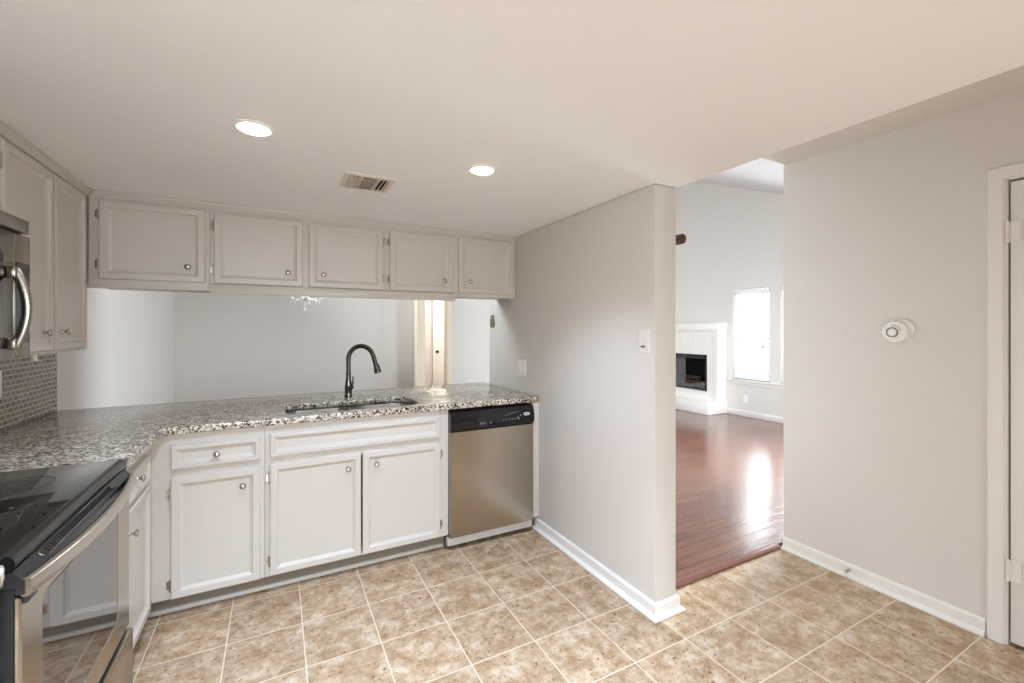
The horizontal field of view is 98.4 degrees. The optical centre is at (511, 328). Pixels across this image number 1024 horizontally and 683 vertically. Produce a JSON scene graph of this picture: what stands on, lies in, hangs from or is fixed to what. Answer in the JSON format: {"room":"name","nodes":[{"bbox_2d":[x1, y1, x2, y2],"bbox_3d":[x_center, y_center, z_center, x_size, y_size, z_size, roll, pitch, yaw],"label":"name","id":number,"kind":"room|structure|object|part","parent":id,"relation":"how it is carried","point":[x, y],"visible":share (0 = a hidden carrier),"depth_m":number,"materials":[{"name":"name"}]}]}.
{"room":"kitchen","nodes":[
{"label":"kitchen","id":0,"kind":"room"},
{"bbox_2d":[56,288,173,410],"bbox_3d":[-2.013,-0.911,1.279,0.120,4.602,9.350,0,0,-28],"label":"wall","id":1,"kind":"structure","parent":0,"point":[128,358],"depth_m":3.63,"materials":[{"name":"white paint"}]},
{"bbox_2d":[0,371,1,397],"bbox_3d":[-2.301,0.250,1.975,0.009,0.120,0.074,0,0,-28],"label":"wall outlet","id":2,"kind":"object","parent":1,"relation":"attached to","point":[0,371],"visible":1,"depth_m":2.00,"materials":[{"name":"white plastic"}]},
{"bbox_2d":[0,210,32,358],"bbox_3d":[-1.554,-0.126,1.040,0.441,0.439,0.763,0,0,-28],"label":"microwave","id":3,"kind":"object","parent":1,"relation":"attached to","point":[16,301],"visible":1,"depth_m":1.34,"materials":[{"name":"silver metal"}]},
{"bbox_3d":[-1.390,-0.105,1.068,0.020,0.390,0.657,0,0,-28],"label":"door","id":4,"kind":"part","parent":3,"relation":"part of","materials":[{"name":"silver metal"}]},
{"bbox_2d":[0,210,28,234],"bbox_3d":[-1.399,-0.323,1.095,0.039,0.042,0.714,0,0,-28],"label":"vent hood","id":5,"kind":"object","parent":3,"relation":"attached to","point":[10,224],"depth_m":1.34,"materials":[{"name":"silver metal"}]},
{"bbox_3d":[-1.499,-0.064,1.348,0.054,0.252,0.030,0,0,-28],"label":"handle","id":6,"kind":"part","parent":3,"relation":"part of","materials":[{"name":"silver metal"}]},
{"bbox_3d":[-1.571,-0.105,1.406,0.020,0.390,0.101,0,0,-28],"label":"control panel","id":7,"kind":"part","parent":3,"relation":"part of","materials":[{"name":"silver metal"}]},
{"bbox_2d":[0,353,56,430],"bbox_3d":[-1.910,0.283,1.222,0.008,0.362,2.952,0,0,-28],"label":"backsplash","id":8,"kind":"structure","parent":1,"relation":"attached to","point":[29,388],"depth_m":2.23,"materials":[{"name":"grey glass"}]},
{"bbox_2d":[0,135,86,354],"bbox_3d":[-2.019,-0.298,1.759,0.312,0.800,0.924,0,0,-28],"label":"upper cabinet","id":9,"kind":"object","parent":1,"relation":"attached to","point":[55,211],"visible":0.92,"depth_m":1.82,"materials":[{"name":"grey paint"}]},
{"bbox_3d":[-1.832,-0.280,1.673,0.020,0.740,0.385,0,0,-28],"label":"door","id":10,"kind":"part","parent":9,"relation":"part of","materials":[{"name":"grey paint"}]},
{"bbox_2d":[30,355,38,360],"bbox_3d":[-1.911,0.115,1.769,0.024,0.027,0.024,0,0,-28],"label":"hook","id":11,"kind":"object","parent":9,"relation":"attached to","point":[33,357],"visible":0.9,"depth_m":1.76,"materials":[{"name":"white plastic"}]},
{"bbox_3d":[-1.873,0.014,1.785,0.030,0.030,0.030,0,0,-28],"label":"knob","id":12,"kind":"part","parent":9,"relation":"part of","materials":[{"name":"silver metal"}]},
{"bbox_3d":[-1.956,0.012,1.940,0.030,0.030,0.030,0,0,-28],"label":"knob","id":13,"kind":"part","parent":9,"relation":"part of","materials":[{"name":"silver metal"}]},
{"bbox_3d":[-2.012,-0.280,2.011,0.020,0.740,0.337,0,0,-28],"label":"door","id":14,"kind":"part","parent":9,"relation":"part of","materials":[{"name":"grey paint"}]},
{"bbox_2d":[87,196,104,288],"bbox_3d":[-2.329,-0.463,2.297,0.271,0.470,0.314,0,0,-28],"label":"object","id":15,"kind":"object","parent":1,"relation":"attached to","point":[87,196],"visible":0.07,"depth_m":2.23,"materials":[{"name":"grey paint"}]},
{"bbox_2d":[174,292,488,402],"bbox_3d":[-0.857,-0.911,7.260,7.785,4.602,0.120,0,0,-28],"label":"wall","id":16,"kind":"structure","parent":0,"point":[227,346],"depth_m":6.09,"materials":[{"name":"white paint"}]},
{"bbox_2d":[415,300,424,385],"bbox_3d":[-1.395,0.375,6.689,0.048,2.000,0.406,0,0,7],"label":"door","id":17,"kind":"structure","parent":16,"relation":"in","point":[419,304],"depth_m":6.63,"materials":[{"name":"beige paint"}]},
{"bbox_2d":[444,301,446,384],"bbox_3d":[-1.247,0.371,7.051,0.400,2.022,0.121,0,0,-28],"label":"door frame","id":18,"kind":"structure","parent":16,"relation":"attached to","point":[445,302],"depth_m":7.13,"materials":[{"name":"beige paint"}]},
{"bbox_2d":[447,301,451,383],"bbox_3d":[-1.215,0.334,6.991,0.550,2.097,0.018,0,0,-28],"label":"door frame","id":19,"kind":"structure","parent":16,"relation":"in","point":[449,303],"depth_m":7.09,"materials":[{"name":"beige paint"}]},
{"bbox_2d":[425,300,431,385],"bbox_3d":[-1.449,0.165,7.823,2.000,2.450,1.430,0,0,-28],"label":"wall","id":20,"kind":"structure","parent":0,"point":[428,303],"depth_m":8.44,"materials":[{"name":"white paint"}]},
{"bbox_2d":[432,301,443,384],"bbox_3d":[-1.246,0.375,8.601,0.620,2.000,0.164,0,0,-28],"label":"door","id":21,"kind":"structure","parent":20,"relation":"in","point":[437,306],"depth_m":8.49,"materials":[{"name":"white paint"}]},
{"bbox_2d":[0,0,1023,236],"bbox_3d":[0.074,-0.760,0.430,2.965,0.120,5.890,0,0,-28],"label":"ceiling","id":22,"kind":"structure","parent":0,"point":[576,106],"depth_m":1.26,"materials":[{"name":"white paint"}]},
{"bbox_2d":[232,119,274,136],"bbox_3d":[-0.898,-0.693,1.539,0.128,0.014,0.128,0,0,-28],"label":"recessed light","id":23,"kind":"object","parent":22,"relation":"in","point":[250,127],"visible":1,"depth_m":1.52,"materials":[{"name":"white plastic"}]},
{"bbox_2d":[339,171,396,192],"bbox_3d":[-0.691,-0.692,2.110,0.229,0.015,0.225,0,0,-28],"label":"ceiling vent","id":24,"kind":"object","parent":22,"relation":"in","point":[352,180],"visible":1,"depth_m":2.08,"materials":[{"name":"white metal"}]},
{"bbox_2d":[468,164,496,175],"bbox_3d":[-0.131,-0.693,1.943,0.128,0.014,0.128,0,0,-28],"label":"recessed light","id":25,"kind":"object","parent":22,"relation":"in","point":[480,169],"visible":1,"depth_m":1.92,"materials":[{"name":"white plastic"}]},
{"bbox_2d":[133,409,1023,682],"bbox_3d":[1.423,1.436,3.109,7.665,0.108,9.350,0,0,-28],"label":"floor","id":26,"kind":"structure","parent":0,"point":[512,606],"depth_m":2.09,"materials":[{"name":"tile"}]},
{"bbox_2d":[0,459,134,682],"bbox_3d":[-1.443,0.924,1.098,0.692,0.931,0.760,0,0,-28],"label":"range","id":27,"kind":"object","parent":26,"relation":"on","point":[64,530],"visible":1,"depth_m":1.16,"materials":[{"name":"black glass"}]},
{"bbox_2d":[0,459,126,573],"bbox_3d":[-1.468,0.477,1.084,0.635,0.036,0.760,0,0,-28],"label":"cooktop","id":28,"kind":"object","parent":27,"relation":"in","point":[39,506],"depth_m":1.19,"materials":[{"name":"black glass"}]},
{"bbox_3d":[-1.185,0.796,1.235,0.009,0.497,0.754,0,0,-28],"label":"oven door","id":29,"kind":"part","parent":27,"relation":"part of","materials":[{"name":"silver metal"}]},
{"bbox_3d":[-1.161,0.530,1.248,0.054,0.040,0.755,0,0,-28],"label":"oven handle","id":30,"kind":"part","parent":27,"relation":"part of","materials":[{"name":"silver metal"}]},
{"bbox_3d":[-1.181,1.186,1.237,0.020,0.258,0.754,0,0,-28],"label":"storage drawer","id":31,"kind":"part","parent":27,"relation":"part of","materials":[{"name":"silver metal"}]},
{"bbox_2d":[126,448,150,648],"bbox_3d":[-1.814,0.948,1.719,0.626,0.885,0.660,0,0,-28],"label":"base cabinet","id":32,"kind":"object","parent":26,"relation":"on","point":[140,496],"visible":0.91,"depth_m":1.87,"materials":[{"name":"grey paint"}]},
{"bbox_3d":[-1.487,0.805,1.740,0.030,0.030,0.030,0,0,-28],"label":"knob","id":33,"kind":"part","parent":32,"relation":"part of","materials":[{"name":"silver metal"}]},
{"bbox_3d":[-1.567,0.888,1.813,0.020,0.767,0.594,0,0,-28],"label":"frame","id":34,"kind":"part","parent":32,"relation":"part of","materials":[{"name":"grey paint"}]},
{"bbox_3d":[-1.530,0.625,1.788,0.020,0.119,0.465,0,0,-28],"label":"drawer","id":35,"kind":"part","parent":32,"relation":"part of","materials":[{"name":"grey paint"}]},
{"bbox_3d":[-1.534,0.618,1.828,0.030,0.030,0.030,0,0,-28],"label":"knob","id":36,"kind":"part","parent":32,"relation":"part of","materials":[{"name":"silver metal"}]},
{"bbox_2d":[0,382,538,471],"bbox_3d":[-1.096,0.484,2.579,2.717,0.038,1.516,0,0,-28],"label":"countertop","id":37,"kind":"structure","parent":32,"relation":"on","point":[88,435],"depth_m":2.34,"materials":[{"name":"stone"}]},
{"bbox_2d":[286,402,411,413],"bbox_3d":[-0.979,0.594,2.730,0.762,0.180,0.376,0,0,-28],"label":"sink","id":38,"kind":"object","parent":37,"relation":"in","point":[329,409],"visible":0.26,"depth_m":2.84,"materials":[{"name":"grey metal"}]},
{"bbox_3d":[-1.148,0.594,2.640,0.378,0.180,0.376,0,0,-28],"label":"bowl","id":39,"kind":"part","parent":38,"relation":"part of","materials":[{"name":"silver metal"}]},
{"bbox_3d":[-0.809,0.594,2.821,0.376,0.180,0.376,0,0,-28],"label":"bowl","id":40,"kind":"part","parent":38,"relation":"part of","materials":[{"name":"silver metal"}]},
{"bbox_2d":[343,344,381,398],"bbox_3d":[-0.996,0.282,2.950,0.263,0.366,0.067,0,0,4],"label":"kitchen faucet","id":41,"kind":"object","parent":37,"relation":"on","point":[349,386],"visible":1,"depth_m":2.94,"materials":[{"name":"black metal"}]},
{"bbox_2d":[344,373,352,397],"bbox_3d":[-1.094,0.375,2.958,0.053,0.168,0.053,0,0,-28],"label":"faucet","id":42,"kind":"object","parent":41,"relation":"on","point":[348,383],"depth_m":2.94,"materials":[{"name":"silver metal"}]},
{"bbox_3d":[-1.070,0.359,2.941,0.037,0.089,0.033,0,0,31],"label":"lever","id":43,"kind":"part","parent":41,"relation":"part of","materials":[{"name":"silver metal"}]},
{"bbox_2d":[150,426,264,611],"bbox_3d":[-1.669,0.948,2.436,0.546,0.885,0.680,0,0,-28],"label":"base cabinet","id":44,"kind":"object","parent":26,"relation":"on","point":[208,488],"visible":0.97,"depth_m":2.18,"materials":[{"name":"grey paint"}]},
{"bbox_3d":[-1.463,0.615,2.195,0.370,0.115,0.020,0,0,-28],"label":"drawer","id":45,"kind":"part","parent":44,"relation":"part of","materials":[{"name":"grey paint"}]},
{"bbox_3d":[-1.463,1.000,2.195,0.370,0.578,0.020,0,0,-28],"label":"door","id":46,"kind":"part","parent":44,"relation":"part of","materials":[{"name":"grey paint"}]},
{"bbox_3d":[-1.456,0.618,2.180,0.030,0.030,0.030,0,0,-28],"label":"knob","id":47,"kind":"part","parent":44,"relation":"part of","materials":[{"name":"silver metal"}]},
{"bbox_3d":[-1.359,0.793,2.232,0.030,0.030,0.030,0,0,-28],"label":"knob","id":48,"kind":"part","parent":44,"relation":"part of","materials":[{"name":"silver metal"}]},
{"bbox_2d":[265,410,447,584],"bbox_3d":[-0.984,0.948,2.801,1.002,0.885,0.680,0,0,-28],"label":"base cabinet","id":49,"kind":"object","parent":26,"relation":"on","point":[316,521],"visible":1,"depth_m":2.49,"materials":[{"name":"grey paint"}]},
{"bbox_2d":[147,543,442,617],"bbox_3d":[-1.119,1.375,2.456,1.535,0.019,0.012,0,0,-28],"label":"trim","id":50,"kind":"structure","parent":49,"relation":"attached to","point":[301,578],"depth_m":2.40,"materials":[{"name":"beige paint"}]},
{"bbox_3d":[-1.060,0.994,2.409,0.454,0.583,0.020,0,0,-28],"label":"door","id":51,"kind":"part","parent":49,"relation":"part of","materials":[{"name":"grey paint"}]},
{"bbox_3d":[-0.649,0.994,2.628,0.460,0.583,0.020,0,0,-28],"label":"door","id":52,"kind":"part","parent":49,"relation":"part of","materials":[{"name":"grey paint"}]},
{"bbox_2d":[444,403,533,545],"bbox_3d":[-0.272,0.937,3.162,0.613,0.838,0.663,0,0,-28],"label":"dishwasher","id":53,"kind":"object","parent":26,"relation":"on","point":[490,448],"visible":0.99,"depth_m":2.87,"materials":[{"name":"silver metal"}]},
{"bbox_3d":[-0.142,1.333,2.914,0.610,0.047,0.044,0,0,-28],"label":"kick plate","id":54,"kind":"part","parent":53,"relation":"part of","materials":[{"name":"beige paint"}]},
{"bbox_3d":[-0.122,0.581,2.893,0.601,0.118,0.039,0,0,-28],"label":"control panel","id":55,"kind":"part","parent":53,"relation":"part of","materials":[{"name":"black plastic"}]},
{"bbox_2d":[676,323,726,414],"bbox_3d":[3.010,0.646,7.778,0.469,1.487,1.402,0,0,-28],"label":"fireplace","id":56,"kind":"object","parent":26,"relation":"on","point":[700,347],"depth_m":7.41,"materials":[{"name":"white paint"}]},
{"bbox_3d":[3.037,0.739,7.793,0.024,0.612,0.930,0,0,-28],"label":"door frame","id":57,"kind":"part","parent":56,"relation":"part of","materials":[{"name":"black metal"}]},
{"bbox_3d":[3.169,0.985,7.779,0.110,0.119,0.490,0,0,-28],"label":"fire grate","id":58,"kind":"part","parent":56,"relation":"part of","materials":[{"name":"black metal"}]},
{"bbox_2d":[681,379,704,385],"bbox_3d":[3.182,0.934,7.769,0.089,0.088,0.450,0,0,-28],"label":"log","id":59,"kind":"object","parent":56,"relation":"on","point":[688,381],"visible":0.95,"depth_m":7.73,"materials":[{"name":"grey wood"}]},
{"bbox_2d":[686,375,700,379],"bbox_3d":[3.182,0.850,7.758,0.076,0.075,0.315,0,0,-20],"label":"log","id":60,"kind":"object","parent":59,"relation":"on","point":[687,376],"visible":1,"depth_m":7.72,"materials":[{"name":"brown wood"}]},
{"bbox_3d":[3.032,0.606,7.791,0.012,1.175,1.360,0,0,-28],"label":"molding","id":61,"kind":"part","parent":56,"relation":"part of","materials":[{"name":"white paint"}]},
{"bbox_2d":[676,323,726,331],"bbox_3d":[3.107,-0.028,7.831,0.249,0.139,1.400,0,0,-28],"label":"mantel shelf","id":62,"kind":"object","parent":56,"relation":"attached to","point":[684,327],"depth_m":7.42,"materials":[{"name":"white paint"}]},
{"bbox_2d":[676,543,780,588],"bbox_3d":[1.222,1.381,2.574,1.070,0.013,0.058,0,0,-28],"label":"trim","id":63,"kind":"structure","parent":26,"relation":"on","point":[727,564],"depth_m":2.57,"materials":[{"name":"brown wood"}]},
{"bbox_3d":[-1.112,0.898,0.402,0.626,0.787,0.755,0,0,-28],"label":"base cabinet","id":64,"kind":"object","parent":26,"relation":"on","visible":0},
{"bbox_2d":[0,565,4,588],"bbox_3d":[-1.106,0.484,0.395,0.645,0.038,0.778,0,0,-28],"label":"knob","id":65,"kind":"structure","parent":64,"relation":"on","point":[2,569],"depth_m":0.86,"materials":[{"name":"metal"}]},
{"bbox_2d":[489,183,675,601],"bbox_3d":[0.309,-0.193,2.987,0.144,3.165,1.878,0,0,-28],"label":"wall partition","id":66,"kind":"structure","parent":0,"point":[587,281],"depth_m":2.44,"materials":[{"name":"white paint"}]},
{"bbox_2d":[0,120,515,240],"bbox_3d":[-0.500,-0.683,1.753,2.444,0.031,2.365,0,0,-28],"label":"crown molding","id":67,"kind":"structure","parent":66,"relation":"attached to","point":[6,131],"depth_m":2.42,"materials":[{"name":"grey paint"}]},
{"bbox_2d":[490,315,493,326],"bbox_3d":[-0.167,-0.065,3.717,0.010,0.100,0.067,0,0,-28],"label":"wall plate","id":68,"kind":"object","parent":66,"relation":"attached to","point":[492,316],"visible":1,"depth_m":3.71,"materials":[{"name":"beige plastic"}]},
{"bbox_3d":[-0.167,-0.050,3.717,0.010,0.070,0.067,0,0,-28],"label":"plate","id":69,"kind":"part","parent":68,"relation":"part of","materials":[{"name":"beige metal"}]},
{"bbox_2d":[518,359,525,376],"bbox_3d":[0.070,0.287,3.272,0.011,0.120,0.120,0,0,-28],"label":"light switch","id":70,"kind":"object","parent":66,"relation":"attached to","point":[521,363],"visible":1,"depth_m":3.26,"materials":[{"name":"white plastic"}]},
{"bbox_2d":[529,402,538,516],"bbox_3d":[0.012,0.901,3.341,0.047,0.792,0.653,0,0,-28],"label":"end panel","id":71,"kind":"object","parent":66,"relation":"attached to","point":[535,404],"visible":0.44,"depth_m":3.06,"materials":[{"name":"grey paint"}]},
{"bbox_2d":[532,517,685,623],"bbox_3d":[0.498,1.353,2.633,0.210,0.075,1.141,0,0,-28],"label":"baseboard","id":72,"kind":"structure","parent":66,"relation":"attached to","point":[666,608],"depth_m":2.35,"materials":[{"name":"white paint"}]},
{"bbox_2d":[638,329,649,353],"bbox_3d":[0.649,0.060,2.183,0.013,0.120,0.074,0,0,-28],"label":"light switch","id":73,"kind":"object","parent":66,"relation":"attached to","point":[643,334],"visible":1,"depth_m":2.18,"materials":[{"name":"white plastic"}]},
{"bbox_2d":[675,181,783,417],"bbox_3d":[3.900,-0.911,6.769,0.150,4.602,5.220,0,0,-28],"label":"wall","id":74,"kind":"structure","parent":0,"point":[735,236],"depth_m":7.21,"materials":[{"name":"white paint"}]},
{"bbox_2d":[676,234,686,244],"bbox_3d":[0.487,-0.444,2.899,0.101,0.080,1.541,0,0,-28],"label":"wooden rail","id":75,"kind":"object","parent":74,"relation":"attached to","point":[680,238],"visible":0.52,"depth_m":2.23,"materials":[{"name":"brown wood"}]},
{"bbox_2d":[743,395,747,402],"bbox_3d":[3.691,1.108,6.992,0.009,0.120,0.080,0,0,-28],"label":"wall outlet","id":76,"kind":"object","parent":74,"relation":"attached to","point":[745,397],"visible":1,"depth_m":6.99,"materials":[{"name":"white plastic"}]},
{"bbox_2d":[734,287,769,381],"bbox_3d":[3.749,0.078,6.922,0.064,1.428,0.590,0,0,-28],"label":"window blind","id":77,"kind":"object","parent":74,"relation":"attached to","point":[758,339],"visible":1,"depth_m":6.91,"materials":[{"name":"white plastic"}]},
{"bbox_3d":[3.754,-0.610,6.925,0.045,0.053,0.590,0,0,-28],"label":"head rail","id":78,"kind":"part","parent":77,"relation":"part of","materials":[{"name":"white plastic"}]},
{"bbox_3d":[3.756,0.780,6.926,0.040,0.024,0.586,0,0,-28],"label":"rail","id":79,"kind":"part","parent":77,"relation":"part of","materials":[{"name":"white plastic"}]},
{"bbox_2d":[735,293,769,381],"bbox_3d":[3.796,0.080,6.947,0.035,1.440,0.612,0,0,-28],"label":"window","id":80,"kind":"structure","parent":74,"relation":"attached to","point":[769,293],"depth_m":7.17,"materials":[{"name":"white paint"}]},
{"bbox_2d":[727,408,783,423],"bbox_3d":[4.259,1.339,5.918,0.016,0.087,3.120,0,0,-28],"label":"baseboard","id":81,"kind":"structure","parent":74,"relation":"attached to","point":[729,410],"depth_m":6.82,"materials":[{"name":"white paint"}]},
{"bbox_2d":[728,378,783,389],"bbox_3d":[3.923,0.845,6.566,0.100,0.090,1.500,0,0,-28],"label":"sill","id":82,"kind":"structure","parent":74,"relation":"attached to","point":[738,381],"depth_m":6.79,"materials":[{"name":"white paint"}]},
{"bbox_2d":[781,286,783,382],"bbox_3d":[4.111,0.078,6.242,0.064,1.428,0.590,0,0,-28],"label":"window blind","id":83,"kind":"object","parent":74,"relation":"attached to","point":[782,287],"visible":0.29,"depth_m":6.49,"materials":[{"name":"white plastic"}]},
{"bbox_2d":[696,65,1023,194],"bbox_3d":[1.401,-2.205,3.182,7.935,2.341,9.500,0,0,-28],"label":"ceiling","id":84,"kind":"structure","parent":0,"point":[1010,81],"depth_m":2.32,"materials":[{"name":"white paint"}]},
{"bbox_2d":[287,296,322,311],"bbox_3d":[-2.207,-1.362,4.716,0.592,2.360,0.576,0,0,-28],"label":"chandelier","id":85,"kind":"object","parent":84,"relation":"hanging from","point":[302,297],"visible":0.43,"depth_m":4.70,"materials":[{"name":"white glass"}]},
{"bbox_3d":[-2.207,-0.482,4.716,0.068,0.600,0.067,0,0,-28],"label":"stem","id":86,"kind":"part","parent":85,"relation":"part of","materials":[{"name":"white plastic"}]},
{"bbox_2d":[784,89,1023,644],"bbox_3d":[2.779,0.177,0.951,0.120,2.425,4.265,0,0,-28],"label":"wall","id":87,"kind":"structure","parent":0,"point":[885,442],"depth_m":2.28,"materials":[{"name":"white paint"}]},
{"bbox_2d":[842,568,850,573],"bbox_3d":[1.854,1.342,2.449,0.075,0.018,0.018,0,0,-28],"label":"door stop","id":88,"kind":"object","parent":87,"relation":"attached to","point":[848,569],"visible":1,"depth_m":2.44,"materials":[{"name":"white"}]},
{"bbox_2d":[781,536,985,637],"bbox_3d":[1.922,1.353,2.397,0.033,0.075,0.906,0,0,-28],"label":"baseboard","id":89,"kind":"structure","parent":87,"relation":"attached to","point":[973,623],"depth_m":2.29,"materials":[{"name":"white paint"}]},
{"bbox_2d":[882,319,915,342],"bbox_3d":[1.983,0.011,2.272,0.043,0.119,0.131,0,0,-28],"label":"fire alarm","id":90,"kind":"object","parent":87,"relation":"attached to","point":[901,330],"visible":1,"depth_m":2.26,"materials":[{"name":"white plastic"}]},
{"bbox_3d":[2.002,0.004,2.268,0.012,0.106,0.106,0,0,-28],"label":"mounting plate","id":91,"kind":"part","parent":90,"relation":"part of","materials":[{"name":"white plastic"}]},
{"bbox_2d":[987,162,1023,643],"bbox_3d":[2.353,0.337,1.605,0.018,2.107,0.884,0,0,-28],"label":"door frame","id":92,"kind":"structure","parent":87,"relation":"in","point":[996,177],"depth_m":1.97,"materials":[{"name":"white paint"}]},
{"bbox_2d":[1005,180,1006,643],"bbox_3d":[2.413,0.367,1.637,0.121,2.045,0.780,0,0,-28],"label":"door frame","id":93,"kind":"structure","parent":87,"relation":"attached to","point":[1006,180],"depth_m":1.95,"materials":[{"name":"white paint"}]},
{"bbox_2d":[1006,179,1023,646],"bbox_3d":[2.350,0.364,1.609,0.106,2.021,0.762,0,0,-28],"label":"door","id":94,"kind":"structure","parent":87,"relation":"in","point":[1014,229],"depth_m":1.93,"materials":[{"name":"white paint"}]},
{"label":"outside","id":95,"kind":"structure","parent":0,"visible":0},
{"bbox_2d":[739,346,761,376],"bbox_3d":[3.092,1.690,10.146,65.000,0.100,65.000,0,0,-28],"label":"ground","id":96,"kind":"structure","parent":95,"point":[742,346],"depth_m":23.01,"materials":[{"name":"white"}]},
{"bbox_3d":[-1.363,-1.183,3.081,2.721,1.185,0.140,0,0,-28],"label":"wall header","id":97,"kind":"structure","parent":0,"visible":0},
{"bbox_2d":[88,193,209,292],"bbox_3d":[-1.973,-0.456,2.467,0.507,0.485,0.360,0,0,-28],"label":"upper cabinet","id":98,"kind":"object","parent":97,"relation":"attached to","point":[133,245],"visible":0.99,"depth_m":2.33,"materials":[{"name":"grey paint"}]},
{"bbox_2d":[210,209,385,290],"bbox_3d":[-1.323,-0.462,2.813,0.962,0.473,0.360,0,0,-28],"label":"upper cabinet","id":99,"kind":"object","parent":97,"relation":"attached to","point":[247,249],"visible":1,"depth_m":2.65,"materials":[{"name":"grey paint"}]},
{"bbox_3d":[-1.463,-0.451,2.569,0.447,0.391,0.020,0,0,-28],"label":"door","id":100,"kind":"part","parent":99,"relation":"part of","materials":[{"name":"grey paint"}]},
{"bbox_2d":[210,284,454,300],"bbox_3d":[-1.040,-0.223,2.794,1.440,0.051,0.019,0,0,-28],"label":"valance","id":101,"kind":"object","parent":99,"relation":"attached to","point":[214,288],"visible":1,"depth_m":2.72,"materials":[{"name":"grey paint"}]},
{"bbox_3d":[-1.042,-0.451,2.793,0.440,0.391,0.020,0,0,-28],"label":"door","id":102,"kind":"part","parent":99,"relation":"part of","materials":[{"name":"grey paint"}]},
{"bbox_2d":[386,228,514,299],"bbox_3d":[-0.470,-0.464,3.267,0.967,0.468,0.360,0,0,-28],"label":"upper cabinet","id":103,"kind":"object","parent":97,"relation":"attached to","point":[466,267],"visible":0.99,"depth_m":3.11,"materials":[{"name":"grey paint"}]},
{"bbox_3d":[-0.613,-0.452,3.022,0.440,0.388,0.020,0,0,-28],"label":"door","id":104,"kind":"part","parent":103,"relation":"part of","materials":[{"name":"grey paint"}]},
{"bbox_3d":[-0.192,-0.457,3.246,0.429,0.393,0.020,0,0,-28],"label":"door","id":105,"kind":"part","parent":103,"relation":"part of","materials":[{"name":"grey paint"}]}
]}

